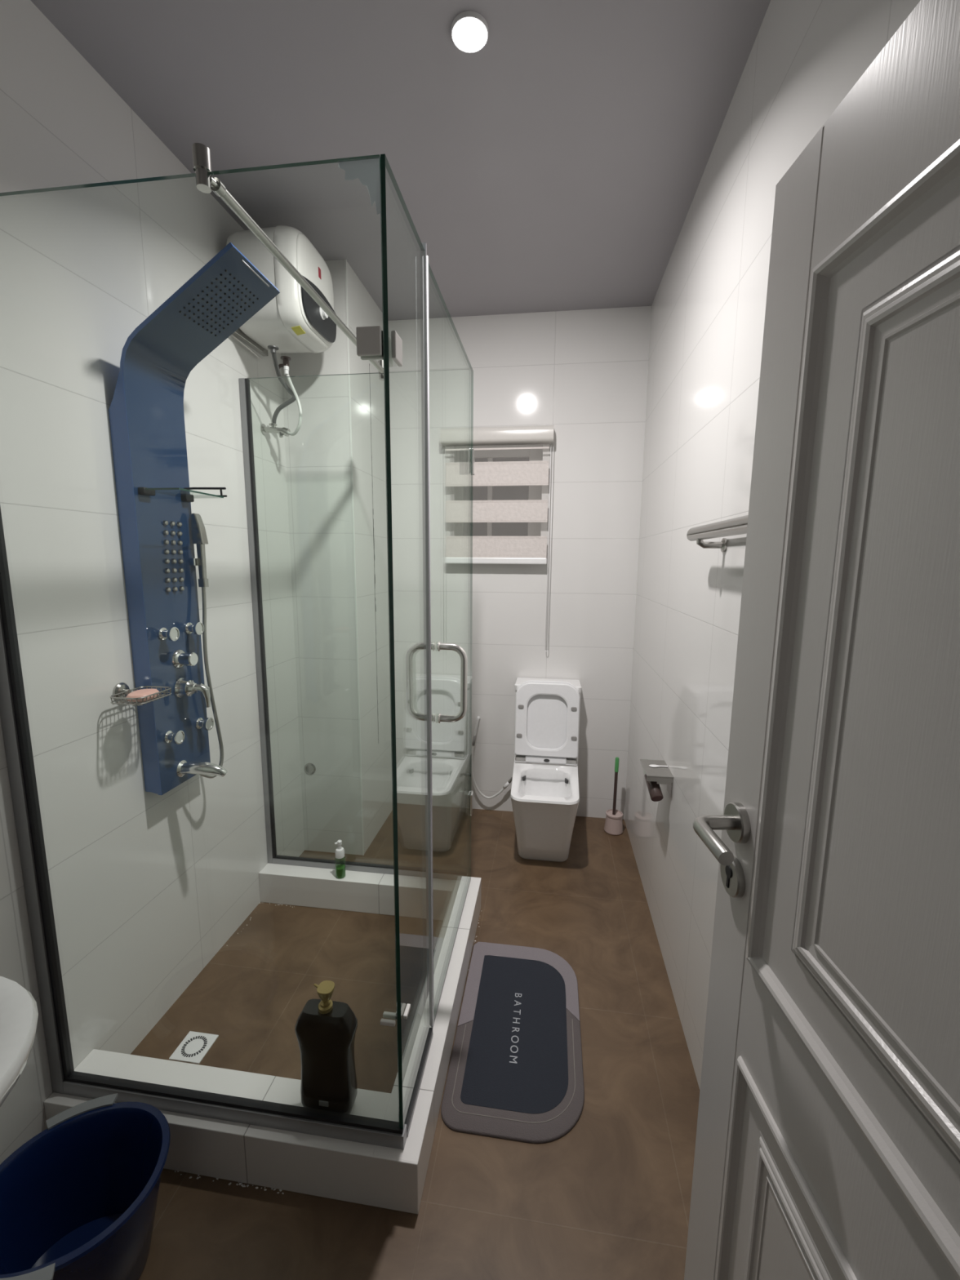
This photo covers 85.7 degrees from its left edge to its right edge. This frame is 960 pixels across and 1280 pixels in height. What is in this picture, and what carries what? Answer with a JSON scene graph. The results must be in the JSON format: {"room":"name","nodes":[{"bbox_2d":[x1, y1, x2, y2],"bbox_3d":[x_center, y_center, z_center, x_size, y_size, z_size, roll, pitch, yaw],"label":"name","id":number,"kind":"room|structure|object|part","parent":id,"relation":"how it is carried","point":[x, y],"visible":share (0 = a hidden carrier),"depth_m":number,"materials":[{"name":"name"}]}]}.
{"room":"bathroom","nodes":[
{"label":"bathroom","id":0,"kind":"room"},
{"bbox_2d":[0,0,304,1164],"bbox_3d":[-1.095,-0.150,1.652,0.150,2.777,3.383,2,9,8],"label":"wall","id":1,"kind":"structure","parent":0,"point":[147,888],"depth_m":1.44,"materials":[{"name":"white tile"}]},
{"bbox_2d":[110,682,171,706],"bbox_3d":[-0.984,0.153,1.488,0.129,0.052,0.134,2,9,8],"label":"basket","id":2,"kind":"object","parent":1,"relation":"attached to","point":[121,690],"visible":0.84,"depth_m":1.48,"materials":[{"name":"silver metal"}]},
{"bbox_2d":[125,688,159,702],"bbox_3d":[-0.967,0.158,1.484,0.072,0.022,0.094,-1,9,-12],"label":"soap bar","id":3,"kind":"object","parent":2,"relation":"in","point":[143,692],"visible":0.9,"depth_m":1.46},
{"bbox_2d":[108,242,279,795],"bbox_3d":[-0.821,-0.276,1.595,0.401,1.556,0.254,2,9,8],"label":"shower column","id":4,"kind":"structure","parent":1,"relation":"attached to","point":[159,531],"depth_m":1.56,"materials":[{"name":"blue metal"}]},
{"bbox_2d":[145,488,223,498],"bbox_3d":[-0.902,-0.446,1.576,0.125,0.005,0.205,2,9,8],"label":"glass shelf","id":5,"kind":"object","parent":4,"relation":"attached to","point":[158,493],"depth_m":1.56,"materials":[{"name":"clear glass"}]},
{"bbox_3d":[-0.943,0.061,1.659,0.055,0.062,0.062,2,9,8],"label":"diverter knob","id":6,"kind":"part","parent":4,"relation":"part of","materials":[{"name":"silver metal"}]},
{"bbox_3d":[-0.907,0.423,1.690,0.145,0.059,0.054,1,9,1],"label":"spout","id":7,"kind":"part","parent":4,"relation":"part of","materials":[{"name":"silver metal"}]},
{"bbox_3d":[-0.906,0.181,1.681,0.052,0.082,0.031,-3,9,-22],"label":"lever","id":8,"kind":"part","parent":4,"relation":"part of","materials":[{"name":"silver metal"}]},
{"bbox_3d":[-0.885,-0.477,1.671,0.137,0.029,0.020,1,9,2],"label":"shelf rail","id":9,"kind":"part","parent":4,"relation":"part of","materials":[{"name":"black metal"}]},
{"bbox_2d":[260,421,290,437],"bbox_3d":[-0.866,-0.895,2.199,0.116,0.067,0.044,2,9,8],"label":"angle valve","id":10,"kind":"object","parent":1,"relation":"attached to","point":[281,431],"visible":0.98,"depth_m":2.19,"materials":[{"name":"silver metal"}]},
{"bbox_2d":[226,225,336,435],"bbox_3d":[-0.767,-1.183,2.039,0.341,0.680,0.357,2,9,8],"label":"water heater","id":11,"kind":"object","parent":1,"relation":"attached to","point":[292,322],"visible":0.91,"depth_m":1.91,"materials":[{"name":"white plastic"}]},
{"bbox_3d":[-0.807,-1.345,2.020,0.208,0.352,0.352,2,9,8],"label":"tank","id":12,"kind":"part","parent":11,"relation":"part of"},
{"bbox_2d":[267,345,278,353],"bbox_3d":[-0.792,-1.110,1.982,0.040,0.022,0.040,2,9,8],"label":"outlet","id":13,"kind":"object","parent":11,"relation":"attached to","point":[273,348],"depth_m":1.97,"materials":[{"name":"silver metal"}]},
{"bbox_3d":[-0.620,-1.270,2.005,0.006,0.156,0.296,2,9,8],"label":"control panel","id":14,"kind":"part","parent":11,"relation":"part of","materials":[{"name":"black plastic"}]},
{"bbox_3d":[-0.606,-1.273,2.013,0.020,0.046,0.046,2,9,8],"label":"knob","id":15,"kind":"part","parent":11,"relation":"part of","materials":[{"name":"white plastic"}]},
{"bbox_2d":[174,902,479,1194],"bbox_3d":[-0.546,1.240,1.779,0.986,0.002,1.074,2,9,8],"label":"trim","id":16,"kind":"structure","parent":1,"relation":"attached to","point":[190,1177],"depth_m":1.25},
{"bbox_2d":[280,259,392,855],"bbox_3d":[-0.707,-0.316,2.748,0.319,2.777,0.582,2,9,8],"label":"wall column","id":17,"kind":"structure","parent":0,"point":[318,457],"depth_m":2.52,"materials":[{"name":"white tile"}]},
{"bbox_2d":[304,763,315,774],"bbox_3d":[-0.861,0.651,2.617,0.060,0.060,0.006,2,9,8],"label":"outlet","id":18,"kind":"object","parent":17,"relation":"attached to","point":[309,768],"visible":1,"depth_m":2.62,"materials":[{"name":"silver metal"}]},
{"bbox_2d":[344,259,364,855],"bbox_3d":[-0.589,-0.268,2.443,0.006,2.777,0.006,2,9,8],"label":"trim","id":19,"kind":"structure","parent":17,"relation":"attached to","point":[345,260],"depth_m":2.42,"materials":[{"name":"silver metal"}]},
{"bbox_2d":[368,363,378,742],"bbox_3d":[-0.550,-0.395,2.696,0.002,1.951,0.011,2,9,8],"label":"trim","id":20,"kind":"structure","parent":17,"relation":"attached to","point":[369,363],"depth_m":2.69,"materials":[{"name":"silver metal"}]},
{"bbox_2d":[30,0,770,320],"bbox_3d":[-0.170,-1.556,1.308,1.998,0.120,3.383,2,9,8],"label":"ceiling","id":21,"kind":"structure","parent":0,"point":[559,163],"depth_m":1.51,"materials":[{"name":"white paint"}]},
{"bbox_2d":[451,10,488,53],"bbox_3d":[-0.025,-1.480,1.262,0.091,0.013,0.091,2,9,8],"label":"recessed light","id":22,"kind":"object","parent":21,"relation":"in","point":[469,28],"visible":1,"depth_m":1.25,"materials":[{"name":"white plastic"}]},
{"bbox_2d":[130,803,699,1279],"bbox_3d":[-0.276,1.402,1.133,1.998,0.120,4.643,2,9,8],"label":"floor","id":23,"kind":"structure","parent":0,"point":[609,1198],"depth_m":1.52,"materials":[{"name":"brown stone"}]},
{"bbox_2d":[0,976,38,1106],"bbox_3d":[-0.914,1.006,0.649,0.539,0.800,0.614,2,9,8],"label":"washbasin","id":24,"kind":"object","parent":23,"relation":"on","point":[19,1013],"visible":1,"depth_m":0.78,"materials":[{"name":"white ceramic"}]},
{"bbox_2d":[0,1093,170,1279],"bbox_3d":[-0.834,1.219,1.066,0.345,0.252,0.340,2,9,8],"label":"plastic tub","id":25,"kind":"object","parent":23,"relation":"on","point":[78,1198],"visible":1,"depth_m":1.14,"materials":[{"name":"blue plastic"}]},
{"bbox_2d":[168,1031,218,1063],"bbox_3d":[-0.886,1.263,1.605,0.100,0.006,0.094,2,9,8],"label":"floor drain","id":26,"kind":"object","parent":23,"relation":"on","point":[194,1046],"visible":1,"depth_m":1.60,"materials":[{"name":"white plastic"}]},
{"bbox_2d":[44,862,481,1213],"bbox_3d":[-0.549,1.167,1.785,0.970,0.140,1.088,2,9,8],"label":"shower curb","id":27,"kind":"object","parent":23,"relation":"on","point":[347,1171],"depth_m":1.33,"materials":[{"name":"white tile"}]},
{"bbox_2d":[0,142,475,1149],"bbox_3d":[-0.519,0.060,1.620,1.010,2.099,1.060,2,9,8],"label":"shower enclosure","id":28,"kind":"object","parent":27,"relation":"on","point":[372,344],"visible":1,"depth_m":1.26,"materials":[{"name":"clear glass"}]},
{"bbox_3d":[-0.486,-0.003,2.131,0.893,2.049,0.008,2,9,8],"label":"panel","id":29,"kind":"part","parent":28,"relation":"part of","materials":[{"name":"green glass"}]},
{"bbox_3d":[-0.157,0.143,1.200,0.008,2.049,0.288,2,9,8],"label":"panel","id":30,"kind":"part","parent":28,"relation":"part of","materials":[{"name":"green glass"}]},
{"bbox_3d":[-0.122,0.120,1.457,0.176,0.236,0.029,2,9,8],"label":"door handle","id":31,"kind":"part","parent":28,"relation":"part of","materials":[{"name":"metal"}]},
{"bbox_3d":[-0.086,0.065,1.713,0.008,2.039,0.736,2,9,8],"label":"glass door","id":32,"kind":"part","parent":28,"relation":"part of","materials":[{"name":"clear glass"}]},
{"bbox_2d":[294,980,357,1114],"bbox_3d":[-0.376,1.005,1.273,0.147,0.339,0.064,2,9,8],"label":"shampoo bottle","id":33,"kind":"object","parent":27,"relation":"on","point":[325,1028],"visible":0.98,"depth_m":1.25,"materials":[{"name":"black plastic"}]},
{"bbox_2d":[334,840,345,878],"bbox_3d":[-0.604,0.943,2.232,0.042,0.166,0.042,2,9,8],"label":"bottle","id":34,"kind":"object","parent":27,"relation":"on","point":[340,851],"visible":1,"depth_m":2.22,"materials":[{"name":"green plastic"}]},
{"bbox_2d":[440,942,584,1143],"bbox_3d":[0.128,1.252,1.687,0.394,0.012,0.682,2,9,8],"label":"bath mat","id":35,"kind":"object","parent":23,"relation":"on","point":[515,1072],"visible":1,"depth_m":1.59,"materials":[{"name":"grey fabric"}]},
{"bbox_2d":[510,677,582,862],"bbox_3d":[0.342,0.668,2.701,0.364,0.860,0.676,2,9,8],"label":"toilet","id":36,"kind":"object","parent":23,"relation":"on","point":[544,793],"visible":1,"depth_m":2.75,"materials":[{"name":"white ceramic"}]},
{"bbox_3d":[0.341,0.891,2.735,0.362,0.410,0.676,2,9,8],"label":"bowl","id":37,"kind":"part","parent":36,"relation":"part of","materials":[{"name":"white ceramic"}]},
{"bbox_3d":[0.362,0.426,2.795,0.340,0.410,0.054,2,9,8],"label":"lid","id":38,"kind":"part","parent":36,"relation":"part of","materials":[{"name":"white plastic"}]},
{"bbox_3d":[0.378,0.464,2.926,0.356,0.395,0.164,2,9,8],"label":"tank","id":39,"kind":"part","parent":36,"relation":"part of","materials":[{"name":"white ceramic"}]},
{"bbox_3d":[0.379,0.251,2.889,0.364,0.034,0.173,2,9,8],"label":"tank lid","id":40,"kind":"part","parent":36,"relation":"part of","materials":[{"name":"white ceramic"}]},
{"bbox_2d":[604,756,622,835],"bbox_3d":[0.752,0.860,2.876,0.104,0.432,0.104,2,9,8],"label":"toilet brush","id":41,"kind":"object","parent":23,"relation":"on","point":[613,823],"visible":1,"depth_m":2.86,"materials":[{"name":"white plastic"}]},
{"bbox_3d":[0.751,0.850,2.875,0.019,0.252,0.017,2,9,8],"label":"brush handle","id":42,"kind":"part","parent":41,"relation":"part of","materials":[{"name":"black plastic"}]},
{"bbox_2d":[604,808,622,835],"bbox_3d":[0.751,1.019,2.901,0.104,0.110,0.104,2,9,8],"label":"pot","id":43,"kind":"object","parent":23,"relation":"on","point":[613,823],"depth_m":2.87,"materials":[{"name":"white plastic"}]},
{"bbox_2d":[387,306,651,819],"bbox_3d":[0.030,-0.356,3.039,1.698,2.777,0.200,2,9,8],"label":"wall","id":44,"kind":"structure","parent":0,"point":[584,373],"depth_m":2.89,"materials":[{"name":"white tile"}]},
{"bbox_2d":[471,715,511,799],"bbox_3d":[0.093,0.701,3.057,0.296,0.490,0.062,2,9,8],"label":"supply hose","id":45,"kind":"object","parent":44,"relation":"attached to","point":[509,781],"visible":0.89,"depth_m":3.05,"materials":[{"name":"white plastic"}]},
{"bbox_2d":[452,448,542,536],"bbox_3d":[0.098,-0.780,2.959,0.510,0.600,0.050,2,9,8],"label":"window","id":46,"kind":"structure","parent":44,"relation":"in","point":[488,492],"depth_m":2.94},
{"bbox_3d":[-0.026,-0.788,2.973,0.142,0.490,0.006,2,9,8],"label":"pane","id":47,"kind":"part","parent":46,"relation":"part of","materials":[{"name":"beige fabric"}]},
{"bbox_2d":[440,425,554,651],"bbox_3d":[0.088,-0.536,2.853,0.603,1.209,0.093,2,9,8],"label":"roller blind","id":48,"kind":"object","parent":46,"relation":"attached to","point":[486,549],"visible":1,"depth_m":2.80,"materials":[{"name":"fabric"}]},
{"bbox_3d":[0.084,-0.438,2.857,0.565,0.035,0.018,2,9,8],"label":"rail","id":49,"kind":"part","parent":48,"relation":"part of","materials":[{"name":"white plastic"}]},
{"bbox_3d":[0.380,-0.495,2.830,0.017,1.139,0.008,2,9,8],"label":"pull chain","id":50,"kind":"part","parent":48,"relation":"part of","materials":[{"name":"white plastic"}]},
{"bbox_3d":[0.173,-0.782,2.946,0.207,0.490,0.006,2,9,8],"label":"pane","id":51,"kind":"part","parent":46,"relation":"part of","materials":[{"name":"beige fabric"}]},
{"bbox_2d":[624,0,920,1089],"bbox_3d":[0.735,-0.099,1.406,0.150,2.777,3.383,2,9,8],"label":"wall","id":52,"kind":"structure","parent":0,"point":[708,304],"depth_m":1.56,"materials":[{"name":"white tile"}]},
{"bbox_2d":[640,759,673,798],"bbox_3d":[0.672,0.528,1.982,0.094,0.081,0.163,2,9,8],"label":"paper holder","id":53,"kind":"object","parent":52,"relation":"attached to","point":[661,775],"visible":0.98,"depth_m":1.93,"materials":[{"name":"metal"}]},
{"bbox_2d":[644,773,663,801],"bbox_3d":[0.651,0.550,1.940,0.045,0.093,0.104,0,9,-4],"label":"toilet paper roll","id":54,"kind":"object","parent":53,"relation":"hanging from","point":[655,790],"visible":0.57,"depth_m":1.91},
{"bbox_3d":[0.673,0.490,1.977,0.094,0.005,0.163,2,9,8],"label":"shelf plate","id":55,"kind":"part","parent":53,"relation":"part of","materials":[{"name":"metal"}]},
{"bbox_2d":[648,764,667,767],"bbox_3d":[0.685,0.484,1.986,0.069,0.005,0.025,2,9,8],"label":"spoon","id":56,"kind":"object","parent":53,"relation":"on","point":[652,765],"visible":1,"depth_m":1.98,"materials":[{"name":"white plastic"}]},
{"bbox_3d":[0.666,0.538,1.936,0.094,0.076,0.068,2,9,8],"label":"plate","id":57,"kind":"part","parent":53,"relation":"part of","materials":[{"name":"silver metal"}]},
{"bbox_2d":[686,515,748,551],"bbox_3d":[0.598,-0.243,1.204,0.076,0.070,0.634,2,9,8],"label":"towel rail","id":58,"kind":"object","parent":52,"relation":"attached to","point":[736,526],"visible":0.53,"depth_m":1.27,"materials":[{"name":"metal"}]},
{"bbox_3d":[0.626,-0.260,1.405,0.075,0.042,0.038,2,9,8],"label":"rail post","id":59,"kind":"part","parent":58,"relation":"part of","materials":[{"name":"silver metal"}]},
{"bbox_2d":[684,0,959,1279],"bbox_3d":[0.338,0.464,0.407,0.110,1.948,0.758,0,9,0],"label":"door","id":60,"kind":"structure","parent":52,"relation":"in","point":[828,1139],"depth_m":0.50,"materials":[{"name":"white laminate"}]},
{"bbox_3d":[0.314,0.255,0.669,0.060,0.020,0.104,2,9,8],"label":"lever","id":61,"kind":"part","parent":60,"relation":"part of","materials":[{"name":"metal"}]},
{"bbox_3d":[0.351,0.250,0.707,0.011,0.053,0.053,0,9,0],"label":"handle","id":62,"kind":"part","parent":60,"relation":"part of","materials":[{"name":"metal"}]},
{"bbox_3d":[0.350,0.961,0.484,0.014,0.718,0.552,0,9,0],"label":"panel","id":63,"kind":"part","parent":60,"relation":"part of","materials":[{"name":"white laminate"}]},
{"bbox_3d":[0.356,0.052,0.344,0.017,0.827,0.552,0,9,0],"label":"panel","id":64,"kind":"part","parent":60,"relation":"part of","materials":[{"name":"white laminate"}]}
]}

